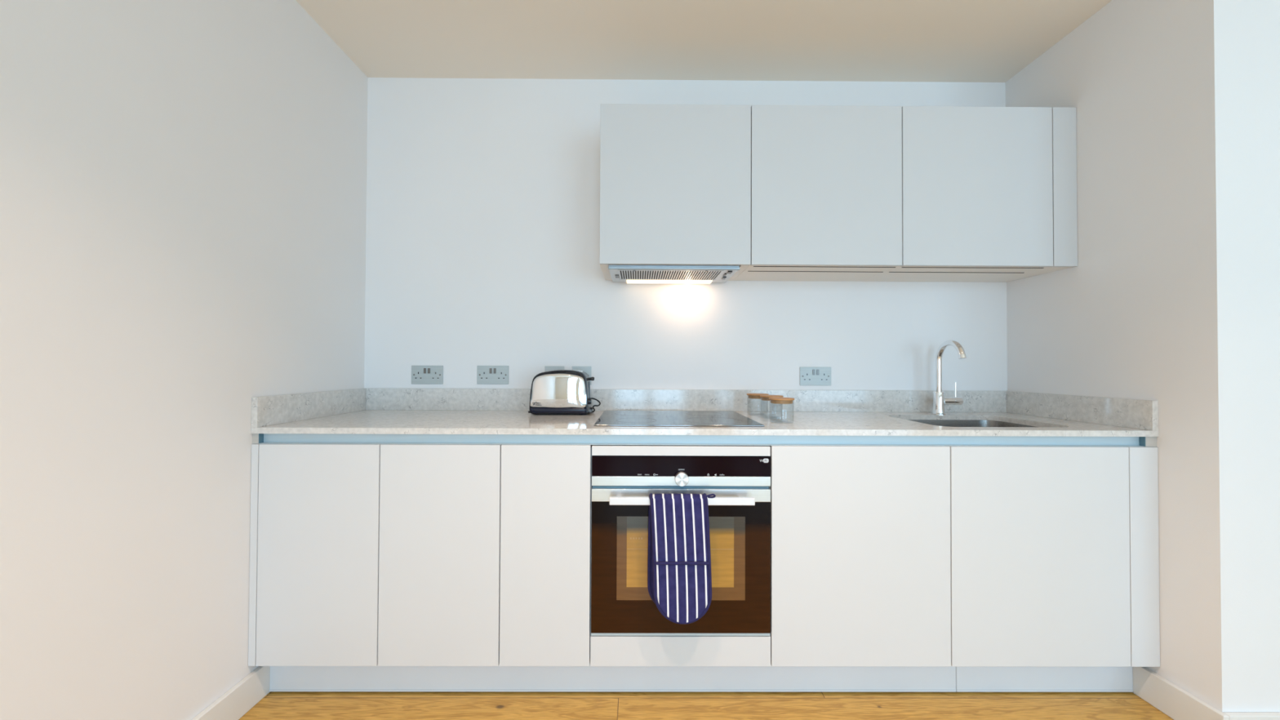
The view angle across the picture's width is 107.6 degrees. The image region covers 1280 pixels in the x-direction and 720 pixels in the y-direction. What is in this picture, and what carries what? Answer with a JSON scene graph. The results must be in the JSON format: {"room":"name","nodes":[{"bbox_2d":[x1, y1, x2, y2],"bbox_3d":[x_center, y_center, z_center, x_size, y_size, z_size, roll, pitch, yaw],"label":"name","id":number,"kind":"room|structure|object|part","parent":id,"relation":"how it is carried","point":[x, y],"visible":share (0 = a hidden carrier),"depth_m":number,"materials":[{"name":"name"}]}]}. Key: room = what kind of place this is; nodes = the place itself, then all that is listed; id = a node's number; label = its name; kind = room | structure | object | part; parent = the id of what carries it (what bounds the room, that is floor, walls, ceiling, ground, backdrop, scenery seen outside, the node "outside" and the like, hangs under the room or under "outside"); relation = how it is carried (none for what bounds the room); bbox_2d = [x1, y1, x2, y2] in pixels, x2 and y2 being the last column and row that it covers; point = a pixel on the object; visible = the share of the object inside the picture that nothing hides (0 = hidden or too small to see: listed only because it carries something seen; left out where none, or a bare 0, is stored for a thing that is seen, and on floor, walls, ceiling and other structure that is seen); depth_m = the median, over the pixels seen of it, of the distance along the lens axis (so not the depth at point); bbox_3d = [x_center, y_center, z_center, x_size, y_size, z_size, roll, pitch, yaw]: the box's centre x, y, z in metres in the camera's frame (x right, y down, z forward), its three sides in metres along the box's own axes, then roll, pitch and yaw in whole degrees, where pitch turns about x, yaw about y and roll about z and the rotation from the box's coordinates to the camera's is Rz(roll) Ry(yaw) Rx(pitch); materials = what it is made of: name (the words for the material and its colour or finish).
{"room":"kitchen","nodes":[
{"label":"kitchen","id":0,"kind":"room"},
{"bbox_2d":[0,0,368,719],"bbox_3d":[-1.324,-0.126,-0.474,0.100,2.484,5.339,0,-1,0],"label":"wall","id":1,"kind":"structure","parent":0,"point":[183,183],"depth_m":1.23,"materials":[{"name":"white paint"}]},
{"bbox_2d":[191,666,270,719],"bbox_3d":[-1.269,1.059,-0.764,0.018,0.108,4.790,0,-1,0],"label":"baseboard","id":2,"kind":"structure","parent":1,"relation":"attached to","point":[246,694],"depth_m":1.50,"materials":[{"name":"paint"}]},
{"bbox_2d":[252,433,258,444],"bbox_3d":[-1.276,0.261,1.569,0.022,0.033,0.026,0,-1,0],"label":"trim","id":3,"kind":"structure","parent":1,"relation":"attached to","point":[255,436],"depth_m":1.56,"materials":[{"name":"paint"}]},
{"bbox_2d":[364,77,1007,391],"bbox_3d":[0.221,-0.083,2.254,3.222,2.484,0.100,0,-1,0],"label":"wall","id":4,"kind":"structure","parent":0,"point":[482,224],"depth_m":2.21,"materials":[{"name":"white paint"}]},
{"bbox_2d":[411,365,443,384],"bbox_3d":[-0.995,0.069,2.191,0.147,0.086,0.008,0,-1,0],"label":"double socket","id":5,"kind":"object","parent":4,"relation":"attached to","point":[430,375],"visible":1,"depth_m":2.19,"materials":[{"name":"metal"}]},
{"bbox_2d":[476,365,508,384],"bbox_3d":[-0.688,0.070,2.192,0.147,0.086,0.008,0,-1,0],"label":"double socket","id":6,"kind":"object","parent":4,"relation":"attached to","point":[486,375],"visible":1,"depth_m":2.19,"materials":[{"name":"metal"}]},
{"bbox_2d":[544,365,564,371],"bbox_3d":[-0.400,0.072,2.195,0.090,0.087,0.006,0,-1,0],"label":"switch plate","id":7,"kind":"object","parent":4,"relation":"attached to","point":[546,368],"visible":0.14,"depth_m":2.19,"materials":[{"name":"metal"}]},
{"bbox_2d":[572,366,591,384],"bbox_3d":[-0.272,0.073,2.194,0.089,0.087,0.009,0,-1,0],"label":"switch plate","id":8,"kind":"object","parent":4,"relation":"attached to","point":[587,369],"visible":0.27,"depth_m":2.19,"materials":[{"name":"metal"}]},
{"bbox_2d":[608,264,739,284],"bbox_3d":[0.136,-0.400,2.030,0.526,0.088,0.317,0,-1,0],"label":"hood","id":9,"kind":"object","parent":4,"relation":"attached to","point":[628,273],"visible":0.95,"depth_m":1.97,"materials":[{"name":"silver metal"}]},
{"bbox_2d":[600,103,751,280],"bbox_3d":[0.140,-0.693,2.032,0.599,0.635,0.358,0,-1,0],"label":"upper cabinet","id":10,"kind":"object","parent":4,"relation":"attached to","point":[675,180],"visible":0.98,"depth_m":1.85,"materials":[{"name":"white paint"}]},
{"bbox_2d":[800,367,831,385],"bbox_3d":[0.825,0.076,2.201,0.147,0.086,0.008,0,-1,0],"label":"double socket","id":11,"kind":"object","parent":4,"relation":"attached to","point":[808,375],"visible":1,"depth_m":2.20,"materials":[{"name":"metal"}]},
{"bbox_2d":[733,105,902,281],"bbox_3d":[0.740,-0.691,2.035,0.599,0.635,0.358,0,-1,0],"label":"upper cabinet","id":12,"kind":"object","parent":4,"relation":"attached to","point":[826,180],"visible":0.95,"depth_m":1.86,"materials":[{"name":"white paint"}]},
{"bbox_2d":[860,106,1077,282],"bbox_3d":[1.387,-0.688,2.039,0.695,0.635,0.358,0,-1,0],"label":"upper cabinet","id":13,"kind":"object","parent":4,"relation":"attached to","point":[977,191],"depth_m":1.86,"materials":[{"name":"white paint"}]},
{"bbox_3d":[1.686,-0.379,2.047,0.095,0.018,0.337,0,-1,0],"label":"underside panel","id":14,"kind":"part","parent":13,"relation":"part of","materials":[{"name":"white laminate"}]},
{"bbox_3d":[1.687,-0.687,2.041,0.095,0.635,0.358,0,-1,0],"label":"wall filler panel","id":15,"kind":"part","parent":13,"relation":"part of","materials":[{"name":"white laminate"}]},
{"bbox_3d":[1.689,-0.689,1.871,0.094,0.635,0.019,0,-1,0],"label":"panel","id":16,"kind":"part","parent":13,"relation":"part of","materials":[{"name":"white paint"}]},
{"bbox_2d":[295,0,1111,82],"bbox_3d":[1.444,-1.381,-0.442,5.625,0.050,5.539,0,-1,0],"label":"ceiling","id":17,"kind":"structure","parent":0,"point":[944,41],"depth_m":1.93,"materials":[{"name":"paint"}]},
{"bbox_2d":[239,691,1173,719],"bbox_3d":[1.433,1.153,-0.475,5.625,0.050,5.539,0,-1,0],"label":"floor","id":18,"kind":"structure","parent":0,"point":[275,705],"depth_m":1.56,"materials":[{"name":"brown wood"}]},
{"bbox_2d":[248,444,381,666],"bbox_3d":[-1.078,0.648,1.835,0.423,0.729,0.575,0,-1,0],"label":"base cabinet","id":19,"kind":"object","parent":18,"relation":"on","point":[317,553],"depth_m":1.55,"materials":[{"name":"white laminate"}]},
{"bbox_3d":[-1.276,0.643,1.556,0.023,0.728,0.019,0,-1,0],"label":"filler panel","id":20,"kind":"part","parent":19,"relation":"part of","materials":[{"name":"white laminate"}]},
{"bbox_2d":[377,444,501,666],"bbox_3d":[-0.666,0.649,1.837,0.399,0.728,0.575,0,-1,0],"label":"base cabinet","id":21,"kind":"object","parent":18,"relation":"on","point":[439,547],"visible":0.86,"depth_m":1.55,"materials":[{"name":"white laminate"}]},
{"bbox_2d":[499,444,592,666],"bbox_3d":[-0.316,0.651,1.839,0.299,0.728,0.575,0,-1,0],"label":"base cabinet","id":22,"kind":"object","parent":18,"relation":"on","point":[546,490],"visible":0.87,"depth_m":1.55,"materials":[{"name":"white laminate"}]},
{"bbox_2d":[269,662,955,692],"bbox_3d":[-0.089,1.079,1.626,2.368,0.130,0.018,0,-1,0],"label":"plinth","id":23,"kind":"object","parent":18,"relation":"on","point":[771,678],"visible":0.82,"depth_m":1.62,"materials":[{"name":"laminate"}]},
{"bbox_2d":[590,444,770,666],"bbox_3d":[0.134,0.654,1.842,0.599,0.726,0.575,0,-1,0],"label":"base cabinet","id":24,"kind":"object","parent":18,"relation":"on","point":[605,651],"visible":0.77,"depth_m":1.55,"materials":[{"name":"white laminate"}]},
{"bbox_3d":[0.134,0.965,1.560,0.597,0.098,0.019,0,-1,0],"label":"panel","id":25,"kind":"part","parent":24,"relation":"part of","materials":[{"name":"white laminate"}]},
{"bbox_2d":[591,444,770,635],"bbox_3d":[0.134,0.620,1.798,0.596,0.592,0.613,0,-1,0],"label":"oven","id":26,"kind":"object","parent":24,"relation":"in","point":[622,604],"visible":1,"depth_m":1.55,"materials":[{"name":"black glass"}]},
{"bbox_3d":[0.135,0.908,1.559,0.593,0.010,0.016,0,-1,0],"label":"trim","id":27,"kind":"part","parent":26,"relation":"part of","materials":[{"name":"metal"}]},
{"bbox_3d":[0.135,0.686,1.560,0.593,0.433,0.018,0,-1,0],"label":"door","id":28,"kind":"part","parent":26,"relation":"part of","materials":[{"name":"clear glass"}]},
{"bbox_3d":[0.137,0.354,1.565,0.593,0.065,0.018,0,-1,0],"label":"control panel","id":29,"kind":"part","parent":26,"relation":"part of","materials":[{"name":"black glass"}]},
{"bbox_2d":[647,493,715,624],"bbox_3d":[0.133,0.628,1.503,0.216,0.405,0.078,0,-1,0],"label":"glove","id":30,"kind":"object","parent":26,"relation":"hanging from","point":[679,577],"visible":1,"depth_m":1.48,"materials":[{"name":"blue fabric"}]},
{"bbox_3d":[0.137,0.392,1.543,0.045,0.045,0.020,0,-1,0],"label":"control knob","id":31,"kind":"part","parent":26,"relation":"part of","materials":[{"name":"metal"}]},
{"bbox_3d":[0.135,0.452,1.502,0.465,0.024,0.016,0,-1,0],"label":"handle","id":32,"kind":"part","parent":26,"relation":"part of","materials":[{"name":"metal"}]},
{"bbox_3d":[0.137,0.303,1.569,0.594,0.032,0.020,0,-1,0],"label":"rail","id":33,"kind":"part","parent":24,"relation":"part of","materials":[{"name":"white paint"}]},
{"bbox_2d":[768,445,951,666],"bbox_3d":[0.734,0.656,1.845,0.599,0.728,0.575,0,-1,0],"label":"base cabinet","id":34,"kind":"object","parent":18,"relation":"on","point":[860,558],"visible":0.83,"depth_m":1.56,"materials":[{"name":"white laminate"}]},
{"bbox_2d":[250,409,1158,436],"bbox_3d":[0.222,0.244,1.879,3.021,0.020,0.640,0,-1,0],"label":"countertop","id":35,"kind":"structure","parent":34,"relation":"on","point":[366,421],"depth_m":1.64,"materials":[{"name":"grey stone"}]},
{"bbox_2d":[250,388,365,427],"bbox_3d":[-1.278,0.177,1.871,0.020,0.100,0.641,0,-1,0],"label":"upstand","id":36,"kind":"object","parent":35,"relation":"on","point":[266,411],"visible":1,"depth_m":1.76,"materials":[{"name":"grey stone"}]},
{"bbox_2d":[528,369,600,414],"bbox_3d":[-0.324,0.138,2.063,0.302,0.191,0.199,0,-1,0],"label":"toaster","id":37,"kind":"object","parent":35,"relation":"on","point":[556,392],"visible":1,"depth_m":1.97,"materials":[{"name":"silver metal"}]},
{"bbox_3d":[-0.345,0.129,1.973,0.242,0.150,0.019,0,-1,0],"label":"chrome panel","id":38,"kind":"part","parent":37,"relation":"part of","materials":[{"name":"silver metal"}]},
{"bbox_3d":[-0.243,0.202,2.123,0.179,0.066,0.046,0,-1,36],"label":"power cord","id":39,"kind":"part","parent":37,"relation":"part of","materials":[{"name":"black plastic"}]},
{"bbox_2d":[594,410,764,426],"bbox_3d":[0.135,0.231,1.884,0.592,0.006,0.522,0,-1,0],"label":"induction hob","id":40,"kind":"object","parent":35,"relation":"in","point":[608,418],"visible":1,"depth_m":1.80,"materials":[{"name":"black glass"}]},
{"bbox_2d":[365,388,1006,412],"bbox_3d":[0.220,0.188,2.190,2.980,0.100,0.020,0,-1,0],"label":"upstand","id":41,"kind":"object","parent":35,"relation":"on","point":[424,399],"visible":0.96,"depth_m":2.18,"materials":[{"name":"grey stone"}]},
{"bbox_2d":[258,433,1145,446],"bbox_3d":[0.215,0.268,1.573,2.960,0.034,0.020,0,-1,0],"label":"rail","id":42,"kind":"object","parent":35,"relation":"attached to","point":[264,438],"visible":0.84,"depth_m":1.58,"materials":[{"name":"metal"}]},
{"bbox_2d":[746,393,768,415],"bbox_3d":[0.510,0.192,2.033,0.092,0.090,0.092,0,-1,0],"label":"glass jar","id":43,"kind":"object","parent":35,"relation":"on","point":[756,396],"visible":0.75,"depth_m":2.00,"materials":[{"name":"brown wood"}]},
{"bbox_3d":[0.510,0.156,2.033,0.092,0.019,0.092,0,-1,0],"label":"lid","id":44,"kind":"part","parent":43,"relation":"part of","materials":[{"name":"brown wood"}]},
{"bbox_2d":[760,395,783,418],"bbox_3d":[0.538,0.190,1.916,0.092,0.090,0.092,0,-1,0],"label":"glass jar","id":45,"kind":"object","parent":35,"relation":"on","point":[765,397],"visible":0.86,"depth_m":1.89,"materials":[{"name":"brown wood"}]},
{"bbox_3d":[0.538,0.155,1.916,0.092,0.019,0.092,0,-1,0],"label":"lid","id":46,"kind":"part","parent":45,"relation":"part of","materials":[{"name":"brown wood"}]},
{"bbox_2d":[768,397,794,422],"bbox_3d":[0.532,0.188,1.763,0.092,0.090,0.092,0,-1,0],"label":"glass jar","id":47,"kind":"object","parent":35,"relation":"on","point":[773,400],"visible":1,"depth_m":1.73,"materials":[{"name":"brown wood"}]},
{"bbox_3d":[0.533,0.153,1.763,0.092,0.019,0.092,0,-1,0],"label":"lid","id":48,"kind":"part","parent":47,"relation":"part of","materials":[{"name":"brown wood"}]},
{"bbox_2d":[930,339,966,414],"bbox_3d":[1.373,0.077,2.030,0.129,0.328,0.198,0,-1,0],"label":"mixer tap","id":49,"kind":"object","parent":35,"relation":"on","point":[940,401],"visible":1,"depth_m":2.08,"materials":[{"name":"silver metal"}]},
{"bbox_3d":[1.338,0.028,2.023,0.025,0.230,0.179,0,-1,0],"label":"spout","id":50,"kind":"part","parent":49,"relation":"part of","materials":[{"name":"silver metal"}]},
{"bbox_3d":[1.412,0.139,2.099,0.008,0.077,0.008,0,-1,0],"label":"lever","id":51,"kind":"part","parent":49,"relation":"part of","materials":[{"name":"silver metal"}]},
{"bbox_2d":[907,419,1035,426],"bbox_3d":[1.299,0.358,1.845,0.518,0.199,0.436,0,-1,0],"label":"sink","id":52,"kind":"object","parent":35,"relation":"in","point":[950,423],"visible":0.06,"depth_m":2.04,"materials":[{"name":"metal"}]},
{"bbox_2d":[1006,391,1158,431],"bbox_3d":[1.722,0.191,1.888,0.020,0.100,0.641,0,-1,0],"label":"upstand","id":53,"kind":"object","parent":35,"relation":"on","point":[1139,414],"visible":1,"depth_m":1.79,"materials":[{"name":"grey stone"}]},
{"bbox_2d":[947,445,1159,692],"bbox_3d":[1.382,0.724,1.848,0.696,0.859,0.575,0,-1,0],"label":"base cabinet","id":54,"kind":"object","parent":18,"relation":"on","point":[1040,535],"depth_m":1.56,"materials":[{"name":"white laminate"}]},
{"bbox_3d":[1.405,1.086,1.635,0.614,0.130,0.018,0,-1,0],"label":"plinth","id":55,"kind":"part","parent":54,"relation":"part of","materials":[{"name":"white laminate"}]},
{"bbox_3d":[1.684,0.656,1.573,0.095,0.728,0.019,0,-1,0],"label":"filler panel","id":56,"kind":"part","parent":54,"relation":"part of","materials":[{"name":"white laminate"}]},
{"bbox_2d":[1005,0,1279,712],"bbox_3d":[2.986,-0.077,1.818,2.503,2.484,0.803,0,-1,0],"label":"wall","id":57,"kind":"structure","parent":0,"point":[1171,298],"depth_m":1.49,"materials":[{"name":"white paint"}]},
{"bbox_2d":[1145,436,1156,446],"bbox_3d":[1.715,0.275,1.585,0.039,0.033,0.026,0,-1,0],"label":"trim","id":58,"kind":"structure","parent":57,"relation":"attached to","point":[1149,441],"depth_m":1.57,"materials":[{"name":"paint"}]},
{"bbox_2d":[1132,666,1229,719],"bbox_3d":[1.722,1.102,1.512,0.018,0.108,0.272,0,-1,0],"label":"baseboard","id":59,"kind":"structure","parent":57,"relation":"attached to","point":[1174,701],"depth_m":1.51,"materials":[{"name":"paint"}]},
{"bbox_2d":[1223,712,1279,719],"bbox_3d":[2.933,1.105,1.391,2.403,0.108,0.018,0,-1,0],"label":"baseboard","id":60,"kind":"structure","parent":57,"relation":"attached to","point":[1233,716],"depth_m":1.38,"materials":[{"name":"paint"}]}
]}

